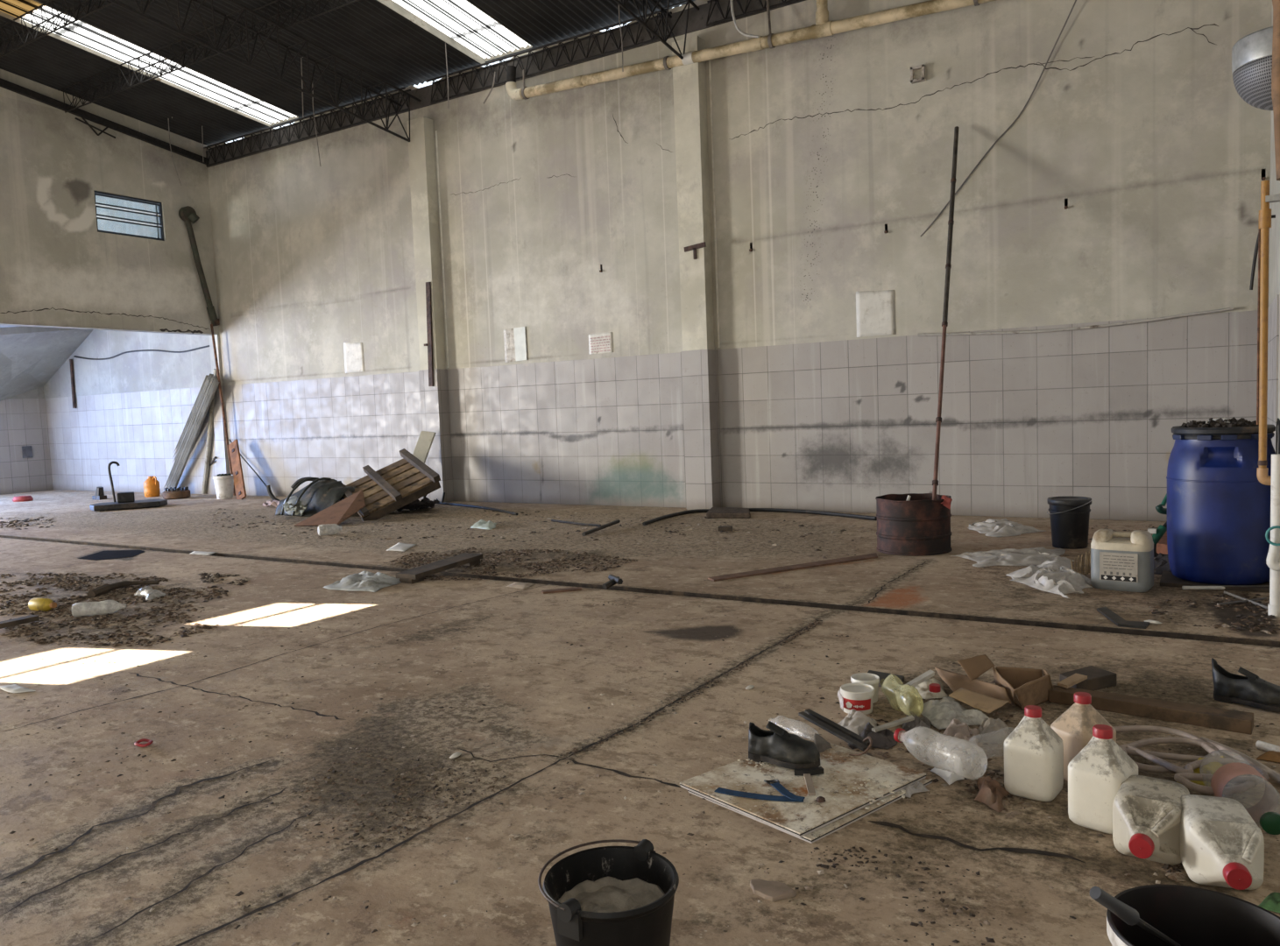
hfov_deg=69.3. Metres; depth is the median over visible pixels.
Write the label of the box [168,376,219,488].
strip
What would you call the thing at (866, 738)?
wire loop
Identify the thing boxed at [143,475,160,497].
jug
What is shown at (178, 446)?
strip
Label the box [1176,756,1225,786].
plastic bag
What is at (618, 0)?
hanging wire
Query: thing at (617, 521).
stick
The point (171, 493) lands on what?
rusty rotor
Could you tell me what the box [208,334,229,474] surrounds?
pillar
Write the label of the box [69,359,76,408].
bar
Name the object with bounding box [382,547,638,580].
debris
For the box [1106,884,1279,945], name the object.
bucket
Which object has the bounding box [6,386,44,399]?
wall
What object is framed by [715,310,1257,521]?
tiled wall
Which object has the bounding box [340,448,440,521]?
wooden pallet
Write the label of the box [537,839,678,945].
bucket
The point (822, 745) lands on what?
fabric
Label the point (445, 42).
hanging wire
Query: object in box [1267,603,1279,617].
socket
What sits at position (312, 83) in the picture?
hanging wire
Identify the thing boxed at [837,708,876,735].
plastic bag
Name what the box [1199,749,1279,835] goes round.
clear bottle
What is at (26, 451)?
box
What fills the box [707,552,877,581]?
plank
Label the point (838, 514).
hose
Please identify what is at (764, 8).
girder
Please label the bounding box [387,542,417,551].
paper scrap
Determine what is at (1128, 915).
rod
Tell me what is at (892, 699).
bottle
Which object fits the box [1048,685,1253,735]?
wooden plank
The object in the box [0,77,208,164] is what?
rafter
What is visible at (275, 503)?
rag
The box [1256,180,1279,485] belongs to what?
gas pipe
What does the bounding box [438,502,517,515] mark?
hose
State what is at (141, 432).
tiled wall
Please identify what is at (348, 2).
roof truss
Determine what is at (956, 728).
plastic bag
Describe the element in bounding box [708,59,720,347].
conduit
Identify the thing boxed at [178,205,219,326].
pipe
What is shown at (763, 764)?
flakes
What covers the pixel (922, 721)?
plastic bag
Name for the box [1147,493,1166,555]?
pipe fitting
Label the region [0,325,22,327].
trim
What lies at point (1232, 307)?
cable trunking
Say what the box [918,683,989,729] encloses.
plastic sheet
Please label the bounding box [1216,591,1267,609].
scraps
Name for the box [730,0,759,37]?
hanging wire
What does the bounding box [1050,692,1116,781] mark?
jug
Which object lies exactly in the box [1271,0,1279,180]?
pipe
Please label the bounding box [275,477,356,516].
tarp
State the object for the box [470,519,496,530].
plastic bag
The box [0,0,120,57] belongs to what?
roof truss
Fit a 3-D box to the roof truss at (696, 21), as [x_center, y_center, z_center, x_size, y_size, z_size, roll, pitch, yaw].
[-0.932,-4.959,11.064,14.017,0.250,0.040,0,5,32]
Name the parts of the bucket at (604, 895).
wire handle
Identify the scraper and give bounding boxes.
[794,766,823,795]
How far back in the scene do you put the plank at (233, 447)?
14.39 m
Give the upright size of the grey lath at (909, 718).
0.018 m
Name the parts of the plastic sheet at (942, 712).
bottle cap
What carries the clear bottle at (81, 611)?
on the floor
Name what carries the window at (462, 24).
in the ceiling at (370, 35)
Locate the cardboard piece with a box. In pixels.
[948,687,1008,714]
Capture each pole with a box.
[201,368,217,494]
[932,126,959,500]
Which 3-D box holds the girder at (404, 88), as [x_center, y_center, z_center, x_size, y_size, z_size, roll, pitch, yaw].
[-4.963,-4.976,13.471,4.459,0.281,0.124,0,5,32]
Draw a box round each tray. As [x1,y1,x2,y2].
[89,498,167,510]
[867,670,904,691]
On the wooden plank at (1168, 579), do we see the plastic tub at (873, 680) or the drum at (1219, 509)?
the drum at (1219, 509)
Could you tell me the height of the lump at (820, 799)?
0.011 m
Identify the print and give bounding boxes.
[1103,555,1134,575]
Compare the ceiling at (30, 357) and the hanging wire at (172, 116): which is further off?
the ceiling at (30, 357)
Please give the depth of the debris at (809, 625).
2.96 m
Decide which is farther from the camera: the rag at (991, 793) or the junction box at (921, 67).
the junction box at (921, 67)
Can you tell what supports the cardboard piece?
on the plastic sheet at (942, 712)
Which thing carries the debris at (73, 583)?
on the floor
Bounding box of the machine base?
[89,461,167,511]
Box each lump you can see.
[12,495,33,502]
[91,487,106,500]
[815,796,825,802]
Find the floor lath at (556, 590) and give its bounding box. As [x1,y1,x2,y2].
[541,586,581,594]
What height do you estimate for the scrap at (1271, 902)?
0.024 m
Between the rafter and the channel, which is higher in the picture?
the rafter
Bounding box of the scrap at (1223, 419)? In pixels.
[1205,417,1230,424]
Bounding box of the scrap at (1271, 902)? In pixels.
[1258,892,1279,913]
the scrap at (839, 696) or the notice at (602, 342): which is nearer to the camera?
the scrap at (839, 696)
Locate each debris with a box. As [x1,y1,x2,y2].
[0,572,228,647]
[0,596,1278,945]
[294,618,822,848]
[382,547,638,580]
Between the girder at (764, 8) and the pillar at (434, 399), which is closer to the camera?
the girder at (764, 8)
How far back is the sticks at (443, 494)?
12.11 m
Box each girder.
[203,86,410,166]
[426,8,671,103]
[706,0,799,26]
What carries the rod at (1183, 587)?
on the floor
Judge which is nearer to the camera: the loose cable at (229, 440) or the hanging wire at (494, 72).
the hanging wire at (494, 72)
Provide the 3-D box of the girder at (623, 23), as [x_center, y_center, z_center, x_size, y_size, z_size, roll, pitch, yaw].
[-1.204,-4.954,11.139,3.612,0.281,0.124,0,5,32]
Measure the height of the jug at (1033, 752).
0.256 m
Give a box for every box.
[21,445,32,458]
[910,63,926,84]
[934,654,1053,709]
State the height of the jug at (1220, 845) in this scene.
0.158 m
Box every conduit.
[435,130,449,367]
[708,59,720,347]
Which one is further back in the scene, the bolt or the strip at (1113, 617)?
the bolt
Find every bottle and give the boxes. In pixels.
[71,600,126,616]
[317,523,342,535]
[880,673,923,716]
[893,726,987,780]
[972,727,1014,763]
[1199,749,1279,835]
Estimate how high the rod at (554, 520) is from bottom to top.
0.021 m
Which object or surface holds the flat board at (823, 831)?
on the floor
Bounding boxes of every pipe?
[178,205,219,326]
[505,0,996,100]
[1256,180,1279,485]
[1265,453,1279,617]
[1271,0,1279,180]
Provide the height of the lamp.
0.459 m
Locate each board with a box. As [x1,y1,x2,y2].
[294,489,365,526]
[412,431,436,463]
[679,711,926,837]
[687,777,932,843]
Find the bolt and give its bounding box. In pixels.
[602,574,622,589]
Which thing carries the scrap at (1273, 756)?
on the floor
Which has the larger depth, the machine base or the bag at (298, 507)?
the machine base
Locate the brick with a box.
[1156,530,1167,554]
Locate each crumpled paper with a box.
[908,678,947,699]
[930,756,964,784]
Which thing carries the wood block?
on the floor
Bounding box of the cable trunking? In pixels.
[917,306,1233,335]
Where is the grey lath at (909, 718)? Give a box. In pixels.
[871,715,914,732]
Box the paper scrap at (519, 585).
[505,581,535,588]
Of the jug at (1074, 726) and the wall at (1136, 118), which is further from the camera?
the wall at (1136, 118)
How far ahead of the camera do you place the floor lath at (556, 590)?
6.02 m
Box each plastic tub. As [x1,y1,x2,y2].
[840,682,874,714]
[850,672,879,703]
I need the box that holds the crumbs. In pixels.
[788,840,995,945]
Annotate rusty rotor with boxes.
[162,486,190,499]
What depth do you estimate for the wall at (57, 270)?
13.22 m
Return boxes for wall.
[0,68,219,335]
[0,398,53,495]
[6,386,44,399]
[43,0,1272,398]
[45,387,217,495]
[223,371,423,500]
[447,352,686,508]
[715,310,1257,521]
[1266,294,1279,451]
[1268,5,1279,453]
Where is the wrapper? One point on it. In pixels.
(910, 790)
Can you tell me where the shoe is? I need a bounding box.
[748,721,820,770]
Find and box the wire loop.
[848,736,872,756]
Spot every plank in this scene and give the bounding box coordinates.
[228,438,246,499]
[395,552,483,583]
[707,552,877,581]
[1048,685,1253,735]
[1159,570,1269,593]
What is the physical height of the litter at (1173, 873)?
0.010 m
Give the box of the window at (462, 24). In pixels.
[376,0,532,66]
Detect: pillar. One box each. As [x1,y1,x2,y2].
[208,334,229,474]
[406,116,453,502]
[671,35,721,509]
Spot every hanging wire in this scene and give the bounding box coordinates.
[168,116,181,185]
[201,126,203,159]
[300,56,304,117]
[311,83,320,166]
[445,42,449,108]
[482,71,495,103]
[618,0,623,71]
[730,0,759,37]
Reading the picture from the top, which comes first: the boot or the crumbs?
the boot
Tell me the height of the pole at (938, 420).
3.475 m
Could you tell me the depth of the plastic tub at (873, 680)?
3.61 m
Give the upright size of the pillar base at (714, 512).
0.060 m
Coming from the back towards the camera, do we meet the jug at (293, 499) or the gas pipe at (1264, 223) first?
the jug at (293, 499)
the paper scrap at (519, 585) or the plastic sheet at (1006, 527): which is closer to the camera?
the paper scrap at (519, 585)
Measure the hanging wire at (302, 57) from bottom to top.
1.330 m
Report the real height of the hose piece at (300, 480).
0.267 m
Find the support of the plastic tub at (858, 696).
on the floor
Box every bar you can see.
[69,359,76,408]
[900,669,934,692]
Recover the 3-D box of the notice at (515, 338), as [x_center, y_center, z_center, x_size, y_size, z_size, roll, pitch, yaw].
[-1.586,-1.629,11.776,0.361,0.430,0.015,0,5,32]
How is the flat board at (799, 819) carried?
on the flat board at (823, 831)
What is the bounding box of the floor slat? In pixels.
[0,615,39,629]
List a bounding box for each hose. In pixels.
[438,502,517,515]
[642,508,876,525]
[1113,725,1269,794]
[1199,736,1279,783]
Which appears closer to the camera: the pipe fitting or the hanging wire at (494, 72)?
the pipe fitting
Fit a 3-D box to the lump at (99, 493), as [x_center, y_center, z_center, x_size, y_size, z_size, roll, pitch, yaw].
[-8.908,0.329,15.273,0.220,0.209,0.140,0,5,32]
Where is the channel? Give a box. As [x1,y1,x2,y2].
[424,282,433,386]
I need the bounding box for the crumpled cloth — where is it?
[323,570,401,592]
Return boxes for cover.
[77,550,144,560]
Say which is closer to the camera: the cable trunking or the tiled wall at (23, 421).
the cable trunking
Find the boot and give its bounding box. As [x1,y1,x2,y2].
[1211,657,1279,712]
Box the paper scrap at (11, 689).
[0,684,35,693]
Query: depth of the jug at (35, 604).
6.02 m
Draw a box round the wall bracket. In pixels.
[683,241,706,259]
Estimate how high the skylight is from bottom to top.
1.032 m
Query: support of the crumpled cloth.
on the floor
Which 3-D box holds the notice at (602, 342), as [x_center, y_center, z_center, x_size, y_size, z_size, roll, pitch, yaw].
[-0.471,-1.551,11.092,0.344,0.248,0.014,0,5,32]
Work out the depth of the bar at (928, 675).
3.67 m
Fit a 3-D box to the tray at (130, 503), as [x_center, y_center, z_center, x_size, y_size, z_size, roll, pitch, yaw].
[-7.382,0.457,13.393,0.985,0.075,0.550,-4,5,-29]
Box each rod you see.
[210,324,235,495]
[551,519,601,526]
[1089,886,1180,945]
[1181,586,1225,589]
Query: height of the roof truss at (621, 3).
1.702 m
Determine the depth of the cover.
8.54 m
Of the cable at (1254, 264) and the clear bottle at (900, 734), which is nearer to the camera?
the clear bottle at (900, 734)
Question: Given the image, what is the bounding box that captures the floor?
[0,489,1279,945]
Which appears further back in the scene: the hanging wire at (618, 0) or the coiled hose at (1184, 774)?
the hanging wire at (618, 0)
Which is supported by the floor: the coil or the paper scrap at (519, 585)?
the paper scrap at (519, 585)
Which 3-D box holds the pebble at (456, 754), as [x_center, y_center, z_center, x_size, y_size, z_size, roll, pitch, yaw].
[-0.636,0.972,3.192,0.028,0.011,0.058,0,5,32]
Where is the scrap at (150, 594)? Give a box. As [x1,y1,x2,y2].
[134,585,166,600]
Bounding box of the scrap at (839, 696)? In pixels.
[837,689,843,710]
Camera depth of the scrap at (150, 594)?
6.38 m
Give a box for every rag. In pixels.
[262,499,279,507]
[392,497,439,512]
[974,776,1010,813]
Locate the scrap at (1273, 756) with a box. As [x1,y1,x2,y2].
[1256,750,1279,763]
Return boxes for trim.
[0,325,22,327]
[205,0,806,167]
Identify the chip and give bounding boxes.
[1057,673,1087,688]
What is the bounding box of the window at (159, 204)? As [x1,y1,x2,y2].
[93,190,164,240]
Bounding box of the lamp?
[1231,26,1272,110]
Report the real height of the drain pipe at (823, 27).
0.764 m
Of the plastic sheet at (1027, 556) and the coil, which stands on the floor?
the plastic sheet at (1027, 556)
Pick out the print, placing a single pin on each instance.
(1113, 565)
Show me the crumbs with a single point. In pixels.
(990, 940)
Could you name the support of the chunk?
on the floor
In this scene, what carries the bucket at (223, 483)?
on the floor
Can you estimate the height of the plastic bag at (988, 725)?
0.046 m
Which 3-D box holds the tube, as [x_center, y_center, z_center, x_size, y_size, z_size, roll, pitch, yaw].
[2.017,0.879,2.954,0.028,0.027,0.090,-4,5,-27]
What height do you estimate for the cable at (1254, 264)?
0.363 m
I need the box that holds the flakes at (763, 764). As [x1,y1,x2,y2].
[737,758,769,770]
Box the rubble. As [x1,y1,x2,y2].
[0,508,872,585]
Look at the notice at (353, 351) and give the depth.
13.35 m
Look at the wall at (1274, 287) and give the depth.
6.95 m
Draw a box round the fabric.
[813,733,832,752]
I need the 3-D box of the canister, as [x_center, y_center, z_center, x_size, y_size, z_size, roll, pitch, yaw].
[2.851,0.509,5.480,0.318,0.345,0.226,1,5,38]
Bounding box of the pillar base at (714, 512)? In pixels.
[706,507,750,518]
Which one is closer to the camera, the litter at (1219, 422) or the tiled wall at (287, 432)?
the litter at (1219, 422)
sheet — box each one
[855,289,895,337]
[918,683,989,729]
[950,546,1074,567]
[967,518,1045,537]
[1005,558,1092,598]
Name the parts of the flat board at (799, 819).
edge frame, black strip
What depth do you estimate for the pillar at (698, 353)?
10.19 m
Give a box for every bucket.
[212,473,233,499]
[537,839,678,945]
[1046,495,1092,549]
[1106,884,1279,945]
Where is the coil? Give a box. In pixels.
[1275,417,1279,453]
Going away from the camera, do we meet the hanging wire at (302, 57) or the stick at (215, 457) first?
the hanging wire at (302, 57)
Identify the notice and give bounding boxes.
[343,342,364,373]
[503,326,527,362]
[588,332,613,354]
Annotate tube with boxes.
[1255,740,1279,752]
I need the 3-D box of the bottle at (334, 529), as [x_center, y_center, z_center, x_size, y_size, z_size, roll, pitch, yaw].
[-3.153,0.575,9.437,0.237,0.120,0.101,-5,5,-36]
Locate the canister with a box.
[1090,529,1153,592]
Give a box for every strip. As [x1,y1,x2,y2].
[163,373,214,487]
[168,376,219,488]
[172,374,210,462]
[804,708,869,746]
[1096,607,1149,629]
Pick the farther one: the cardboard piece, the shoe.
the cardboard piece
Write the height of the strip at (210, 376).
2.018 m
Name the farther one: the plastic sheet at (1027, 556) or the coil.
the plastic sheet at (1027, 556)
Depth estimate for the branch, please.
6.67 m
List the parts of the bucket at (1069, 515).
lid, wire handle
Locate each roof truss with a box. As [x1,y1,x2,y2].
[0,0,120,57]
[57,0,360,113]
[107,0,421,141]
[613,0,699,59]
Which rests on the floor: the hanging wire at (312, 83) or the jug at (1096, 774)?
the jug at (1096, 774)
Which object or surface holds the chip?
on the wood block
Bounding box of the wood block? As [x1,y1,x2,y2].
[1059,665,1116,690]
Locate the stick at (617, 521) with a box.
[581,519,620,536]
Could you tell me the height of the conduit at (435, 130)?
3.100 m
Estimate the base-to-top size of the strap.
0.014 m
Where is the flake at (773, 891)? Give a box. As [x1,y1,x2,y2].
[749,878,796,901]
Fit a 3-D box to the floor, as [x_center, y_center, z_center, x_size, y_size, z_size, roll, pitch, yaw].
[-7.021,0.999,6.666,19.690,0.052,15.150,0,5,32]
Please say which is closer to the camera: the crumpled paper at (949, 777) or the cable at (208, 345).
the crumpled paper at (949, 777)
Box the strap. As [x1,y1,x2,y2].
[714,779,805,802]
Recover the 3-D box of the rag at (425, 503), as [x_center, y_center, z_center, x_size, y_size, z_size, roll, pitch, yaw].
[-2.827,0.356,11.345,0.687,0.243,0.789,-4,4,-18]
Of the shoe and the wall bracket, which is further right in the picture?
the shoe
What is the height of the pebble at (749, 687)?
0.011 m
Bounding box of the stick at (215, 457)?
[209,456,216,466]
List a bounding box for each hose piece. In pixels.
[266,485,280,501]
[290,476,318,488]
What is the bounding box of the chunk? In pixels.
[718,525,732,531]
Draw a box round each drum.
[875,493,952,556]
[1166,424,1275,585]
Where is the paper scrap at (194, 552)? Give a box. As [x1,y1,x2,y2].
[190,551,217,555]
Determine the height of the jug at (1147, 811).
0.158 m
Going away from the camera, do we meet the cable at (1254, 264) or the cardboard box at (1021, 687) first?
the cardboard box at (1021, 687)
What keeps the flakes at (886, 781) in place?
on the flat board at (799, 819)
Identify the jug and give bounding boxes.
[28,597,56,611]
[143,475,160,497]
[283,495,297,515]
[1004,705,1063,801]
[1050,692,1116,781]
[1067,724,1138,834]
[1112,775,1189,865]
[1179,794,1264,890]
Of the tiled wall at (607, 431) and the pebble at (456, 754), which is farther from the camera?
the tiled wall at (607, 431)
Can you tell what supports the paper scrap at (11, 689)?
on the floor
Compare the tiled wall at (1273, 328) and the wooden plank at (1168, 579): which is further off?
the tiled wall at (1273, 328)
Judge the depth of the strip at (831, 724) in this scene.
3.15 m
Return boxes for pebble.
[449,752,461,758]
[745,685,754,689]
[1144,620,1162,624]
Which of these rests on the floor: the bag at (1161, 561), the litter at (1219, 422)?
the bag at (1161, 561)
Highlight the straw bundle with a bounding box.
[1070,551,1090,579]
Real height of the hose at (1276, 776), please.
0.024 m
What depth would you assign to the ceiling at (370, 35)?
11.56 m
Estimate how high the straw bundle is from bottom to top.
0.116 m
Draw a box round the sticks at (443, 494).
[423,492,445,502]
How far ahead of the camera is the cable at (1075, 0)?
8.49 m
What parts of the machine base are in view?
hooked rod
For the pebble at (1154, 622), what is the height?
0.016 m
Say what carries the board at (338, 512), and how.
on the floor
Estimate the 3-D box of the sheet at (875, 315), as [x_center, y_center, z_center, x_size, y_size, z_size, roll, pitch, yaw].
[2.368,-1.611,9.326,0.395,0.462,0.010,0,5,32]
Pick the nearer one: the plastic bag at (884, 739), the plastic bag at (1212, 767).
the plastic bag at (1212, 767)
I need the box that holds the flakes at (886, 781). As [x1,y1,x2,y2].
[825,774,905,809]
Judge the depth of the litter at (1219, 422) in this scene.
5.41 m
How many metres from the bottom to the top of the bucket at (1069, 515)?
0.368 m
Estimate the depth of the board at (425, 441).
12.27 m
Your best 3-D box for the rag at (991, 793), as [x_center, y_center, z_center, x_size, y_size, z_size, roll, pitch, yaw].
[1.024,0.926,2.713,0.109,0.038,0.210,0,5,32]
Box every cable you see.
[73,345,209,360]
[228,439,266,487]
[920,0,1076,236]
[1249,214,1275,289]
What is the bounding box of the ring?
[134,738,153,747]
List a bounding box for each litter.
[831,675,1187,882]
[1046,524,1279,634]
[1180,417,1258,427]
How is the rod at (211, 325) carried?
on the floor
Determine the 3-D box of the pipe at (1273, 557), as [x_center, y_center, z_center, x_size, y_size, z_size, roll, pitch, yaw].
[3.199,0.317,4.642,0.116,0.820,0.089,0,5,32]
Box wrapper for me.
[900,780,929,798]
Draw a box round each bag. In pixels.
[282,501,307,516]
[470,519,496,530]
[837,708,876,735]
[848,722,897,749]
[902,710,931,737]
[935,718,979,752]
[975,717,1008,743]
[1153,552,1171,574]
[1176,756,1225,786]
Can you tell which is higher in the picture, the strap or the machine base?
the machine base
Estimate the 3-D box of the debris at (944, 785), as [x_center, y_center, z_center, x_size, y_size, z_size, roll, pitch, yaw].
[-1.081,0.929,4.056,7.015,0.006,3.737,0,4,25]
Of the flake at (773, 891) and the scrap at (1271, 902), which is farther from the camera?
the flake at (773, 891)
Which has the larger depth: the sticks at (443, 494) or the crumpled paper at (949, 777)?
the sticks at (443, 494)
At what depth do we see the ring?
3.41 m
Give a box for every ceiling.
[0,0,695,145]
[0,326,93,401]
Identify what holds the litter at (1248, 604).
on the floor
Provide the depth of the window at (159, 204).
13.79 m
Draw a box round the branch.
[87,580,159,597]
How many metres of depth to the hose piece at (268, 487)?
12.72 m
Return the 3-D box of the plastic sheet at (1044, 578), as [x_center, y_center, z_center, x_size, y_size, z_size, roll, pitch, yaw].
[2.580,0.625,5.877,0.479,0.071,1.288,-1,4,14]
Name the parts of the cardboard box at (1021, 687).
panel, panel, panel, panel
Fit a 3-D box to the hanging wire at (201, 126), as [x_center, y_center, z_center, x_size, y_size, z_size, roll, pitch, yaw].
[-6.613,-5.133,14.009,0.068,0.838,0.009,0,5,32]
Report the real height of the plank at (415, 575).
0.091 m
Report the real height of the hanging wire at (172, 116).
2.320 m
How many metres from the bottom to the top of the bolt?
0.064 m
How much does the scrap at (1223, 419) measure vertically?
0.041 m
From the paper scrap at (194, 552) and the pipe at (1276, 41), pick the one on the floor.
the paper scrap at (194, 552)
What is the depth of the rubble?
9.08 m
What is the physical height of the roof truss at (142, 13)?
1.702 m
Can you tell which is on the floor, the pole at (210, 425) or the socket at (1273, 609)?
the pole at (210, 425)
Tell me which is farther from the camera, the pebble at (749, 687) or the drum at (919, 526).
the drum at (919, 526)

